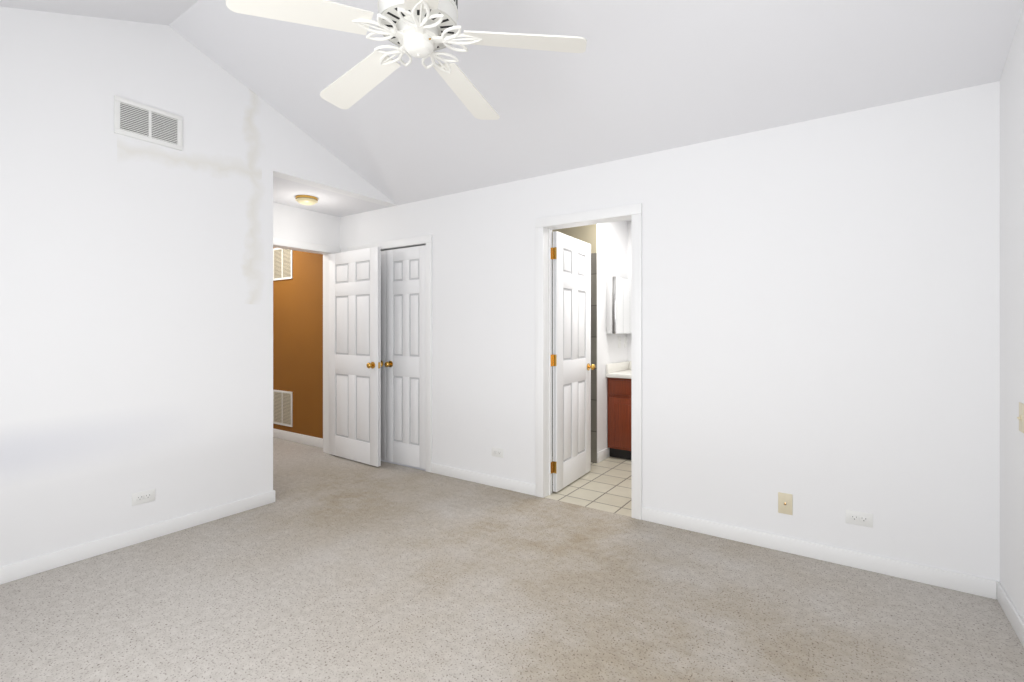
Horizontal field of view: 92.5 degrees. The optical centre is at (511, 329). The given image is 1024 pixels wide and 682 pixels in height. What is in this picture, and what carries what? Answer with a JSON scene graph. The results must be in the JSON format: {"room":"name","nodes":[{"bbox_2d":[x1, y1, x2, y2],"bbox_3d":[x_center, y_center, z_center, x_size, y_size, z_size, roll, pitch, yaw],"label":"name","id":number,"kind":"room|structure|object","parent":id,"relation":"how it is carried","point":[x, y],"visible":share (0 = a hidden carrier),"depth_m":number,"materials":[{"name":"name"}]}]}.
{"room":"empty bedroom","nodes":[
{"label":"empty bedroom","id":0,"kind":"room"},
{"bbox_2d":[0,6,396,566],"bbox_3d":[-2.217,-0.312,3.033,0.134,3.164,3.900,0,0,34],"label":"wall","id":1,"kind":"structure","parent":0,"point":[136,315],"depth_m":2.89,"materials":[{"name":"paint"}]},
{"bbox_2d":[0,490,274,584],"bbox_3d":[-2.465,1.227,2.565,0.015,0.085,2.547,0,0,34],"label":"baseboard","id":2,"kind":"structure","parent":1,"relation":"attached to","point":[36,565],"depth_m":2.86,"materials":[{"name":"white paint"}]},
{"bbox_2d":[132,489,154,505],"bbox_3d":[-2.210,1.005,2.943,0.008,0.072,0.118,0,0,34],"label":"outlet","id":3,"kind":"object","parent":1,"relation":"attached to","point":[143,497],"visible":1,"depth_m":2.94,"materials":[{"name":"white plastic"}]},
{"bbox_2d":[273,202,339,247],"bbox_3d":[-2.216,0.050,4.587,0.120,2.440,1.335,0,0,34],"label":"wall","id":4,"kind":"structure","parent":0,"point":[297,224],"depth_m":4.78,"materials":[{"name":"white paint"}]},
{"bbox_2d":[273,237,340,452],"bbox_3d":[-2.116,0.210,4.732,0.152,2.120,0.979,0,0,34],"label":"door frame","id":5,"kind":"structure","parent":4,"relation":"attached to","point":[281,243],"depth_m":5.04,"materials":[{"name":"white paint"}]},
{"bbox_2d":[273,176,386,216],"bbox_3d":[-2.756,-1.220,5.029,3.010,0.100,1.455,0,0,34],"label":"ceiling","id":6,"kind":"structure","parent":0,"point":[285,192],"depth_m":4.44,"materials":[{"name":"white paint"}]},
{"bbox_2d":[295,195,317,204],"bbox_3d":[-1.821,-1.142,4.350,0.184,0.069,0.184,0,0,34],"label":"light","id":7,"kind":"object","parent":6,"relation":"attached to","point":[306,200],"visible":1,"depth_m":4.29,"materials":[{"name":"white glass"}]},
{"bbox_2d":[381,459,425,470],"bbox_3d":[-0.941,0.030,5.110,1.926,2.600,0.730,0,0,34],"label":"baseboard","id":8,"kind":"structure","parent":0,"point":[403,465],"depth_m":4.74,"materials":[{"name":"white paint"}]},
{"bbox_2d":[0,437,1023,681],"bbox_3d":[-1.732,1.300,2.701,7.330,0.060,3.900,0,0,34],"label":"floor","id":9,"kind":"structure","parent":0,"point":[326,567],"depth_m":2.27,"materials":[{"name":"beige carpet"}]},
{"bbox_2d":[0,0,1023,204],"bbox_3d":[-0.456,-1.559,1.900,4.320,0.870,4.020,0,0,34],"label":"ceiling","id":10,"kind":"structure","parent":0,"point":[638,77],"depth_m":2.78,"materials":[{"name":"white paint"}]},
{"bbox_2d":[226,0,586,119],"bbox_3d":[-0.394,-1.485,1.998,1.270,0.780,1.289,0,0,34],"label":"ceiling fan","id":11,"kind":"object","parent":10,"relation":"hanging from","point":[423,29],"visible":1,"depth_m":1.92,"materials":[{"name":"painted metal"},{"name":"painted wood"},{"name":"glass"}]},
{"bbox_2d":[544,456,630,516],"bbox_3d":[1.058,1.300,4.378,2.400,0.060,2.020,0,0,34],"label":"floor","id":12,"kind":"structure","parent":0,"point":[604,485],"depth_m":3.90,"materials":[{"name":"beige tile"}]},
{"bbox_2d":[606,361,630,459],"bbox_3d":[1.517,0.805,4.779,1.036,0.930,0.591,0,0,34],"label":"bathroom vanity","id":13,"kind":"object","parent":12,"relation":"on","point":[618,374],"visible":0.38,"depth_m":4.79,"materials":[{"name":"red wood"}]},
{"bbox_2d":[597,220,627,456],"bbox_3d":[0.724,0.050,5.279,0.830,2.440,0.910,0,0,34],"label":"wall","id":14,"kind":"structure","parent":0,"point":[612,249],"depth_m":4.83,"materials":[{"name":"white paint"}]},
{"bbox_2d":[552,224,596,462],"bbox_3d":[0.464,0.050,4.899,0.830,2.440,0.012,0,0,34],"label":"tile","id":15,"kind":"structure","parent":14,"relation":"attached to","point":[587,233],"depth_m":4.68,"materials":[{"name":"beige tile"}]},
{"bbox_2d":[606,276,630,333],"bbox_3d":[1.129,-0.240,5.044,0.104,0.560,0.560,0,0,34],"label":"upper cabinet","id":16,"kind":"object","parent":14,"relation":"attached to","point":[618,305],"visible":0.75,"depth_m":4.84,"materials":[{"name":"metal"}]},
{"bbox_2d":[618,336,620,347],"bbox_3d":[1.127,0.130,5.118,0.018,0.118,0.072,0,0,34],"label":"bathroom light switch","id":17,"kind":"object","parent":14,"relation":"attached to","point":[619,341],"visible":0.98,"depth_m":5.12,"materials":[{"name":"white plastic"}]},
{"bbox_2d":[624,336,626,346],"bbox_3d":[1.224,0.130,5.258,0.018,0.118,0.072,0,0,34],"label":"bathroom light switch","id":18,"kind":"object","parent":14,"relation":"attached to","point":[625,341],"visible":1,"depth_m":5.25,"materials":[{"name":"white plastic"}]},
{"bbox_2d":[628,221,630,360],"bbox_3d":[1.987,0.050,4.893,1.690,2.440,0.120,0,0,34],"label":"wall","id":19,"kind":"structure","parent":0,"point":[629,278],"depth_m":5.31,"materials":[{"name":"white paint"}]},
{"bbox_2d":[273,81,999,581],"bbox_3d":[-0.547,0.050,4.325,7.210,2.440,0.120,0,0,34],"label":"wall","id":20,"kind":"structure","parent":0,"point":[820,319],"depth_m":2.82,"materials":[{"name":"white paint"}]},
{"bbox_2d":[273,248,292,280],"bbox_3d":[-2.742,-0.770,5.748,0.580,0.380,0.014,0,0,34],"label":"air vent","id":21,"kind":"object","parent":20,"relation":"in","point":[282,264],"visible":0.54,"depth_m":5.69,"materials":[{"name":"white metal"}]},
{"bbox_2d":[273,390,292,426],"bbox_3d":[-2.743,0.910,5.747,0.580,0.400,0.014,0,0,34],"label":"air vent","id":22,"kind":"object","parent":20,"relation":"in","point":[283,408],"visible":0.69,"depth_m":5.68,"materials":[{"name":"white metal"}]},
{"bbox_2d":[273,428,322,447],"bbox_3d":[-2.732,1.220,5.741,2.004,0.100,0.012,0,0,34],"label":"baseboard","id":23,"kind":"structure","parent":20,"relation":"attached to","point":[295,437],"depth_m":5.50,"materials":[{"name":"white paint"}]},
{"bbox_2d":[329,246,382,466],"bbox_3d":[-1.537,0.248,4.747,0.800,2.020,0.166,0,0,37],"label":"entry door","id":24,"kind":"structure","parent":20,"relation":"in","point":[355,364],"depth_m":4.70,"materials":[{"name":"white paint"}]},
{"bbox_2d":[381,250,385,459],"bbox_3d":[-1.427,0.248,4.881,0.540,2.020,0.166,0,0,34],"label":"closet door","id":25,"kind":"structure","parent":20,"relation":"in","point":[383,355],"depth_m":4.73,"materials":[{"name":"white paint"}]},
{"bbox_2d":[348,235,431,471],"bbox_3d":[-1.164,0.213,4.739,1.176,2.115,0.138,0,0,34],"label":"door frame","id":26,"kind":"structure","parent":20,"relation":"attached to","point":[426,240],"depth_m":4.38,"materials":[{"name":"white paint"}]},
{"bbox_2d":[384,245,425,468],"bbox_3d":[-0.978,0.248,4.574,0.540,2.020,0.166,0,0,34],"label":"closet door","id":27,"kind":"structure","parent":20,"relation":"in","point":[405,364],"depth_m":4.55,"materials":[{"name":"white paint"}]},
{"bbox_2d":[432,463,535,495],"bbox_3d":[-0.265,1.227,4.052,1.085,0.085,0.012,0,0,34],"label":"baseboard","id":28,"kind":"structure","parent":20,"relation":"attached to","point":[504,483],"depth_m":4.01,"materials":[{"name":"white paint"}]},
{"bbox_2d":[492,447,503,457],"bbox_3d":[-0.117,0.990,3.954,0.118,0.072,0.008,0,0,34],"label":"outlet","id":29,"kind":"object","parent":20,"relation":"attached to","point":[497,452],"visible":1,"depth_m":3.95,"materials":[{"name":"white plastic"}]},
{"bbox_2d":[552,231,594,491],"bbox_3d":[0.509,0.248,4.091,0.166,2.020,0.694,0,0,31],"label":"door","id":30,"kind":"structure","parent":20,"relation":"in","point":[571,361],"depth_m":4.02,"materials":[{"name":"white paint"}]},
{"bbox_2d":[536,203,641,519],"bbox_3d":[0.558,0.213,3.560,0.830,2.115,0.138,0,0,34],"label":"door frame","id":31,"kind":"structure","parent":20,"relation":"attached to","point":[545,226],"depth_m":3.65,"materials":[{"name":"white paint"}]},
{"bbox_2d":[778,492,792,514],"bbox_3d":[1.560,0.995,2.800,0.072,0.118,0.016,0,0,34],"label":"outlet plate","id":32,"kind":"object","parent":20,"relation":"attached to","point":[785,503],"visible":1,"depth_m":2.80,"materials":[{"name":"beige plastic"}]},
{"bbox_2d":[642,507,991,597],"bbox_3d":[1.562,1.227,2.801,1.685,0.085,0.012,0,0,34],"label":"baseboard","id":33,"kind":"structure","parent":20,"relation":"attached to","point":[983,587],"depth_m":2.67,"materials":[{"name":"white paint"}]},
{"bbox_2d":[846,509,872,527],"bbox_3d":[1.847,1.005,2.609,0.118,0.072,0.008,0,0,34],"label":"outlet","id":34,"kind":"object","parent":20,"relation":"attached to","point":[859,518],"visible":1,"depth_m":2.61,"materials":[{"name":"white plastic"}]},
{"bbox_2d":[1000,7,1023,621],"bbox_3d":[1.276,-0.312,0.714,0.120,3.164,4.020,0,0,34],"label":"wall","id":35,"kind":"structure","parent":0,"point":[1012,323],"depth_m":2.13,"materials":[{"name":"white paint"}]},
{"bbox_2d":[992,580,1023,647],"bbox_3d":[1.229,1.227,0.764,0.015,0.085,3.750,0,0,34],"label":"baseboard","id":36,"kind":"structure","parent":35,"relation":"attached to","point":[998,592],"depth_m":2.14,"materials":[{"name":"white paint"}]},
{"bbox_2d":[1017,402,1023,432],"bbox_3d":[2.079,0.360,2.007,0.018,0.118,0.072,0,0,34],"label":"light switch","id":37,"kind":"object","parent":35,"relation":"attached to","point":[1020,418],"visible":1,"depth_m":2.00,"materials":[{"name":"beige plastic"}]}
]}

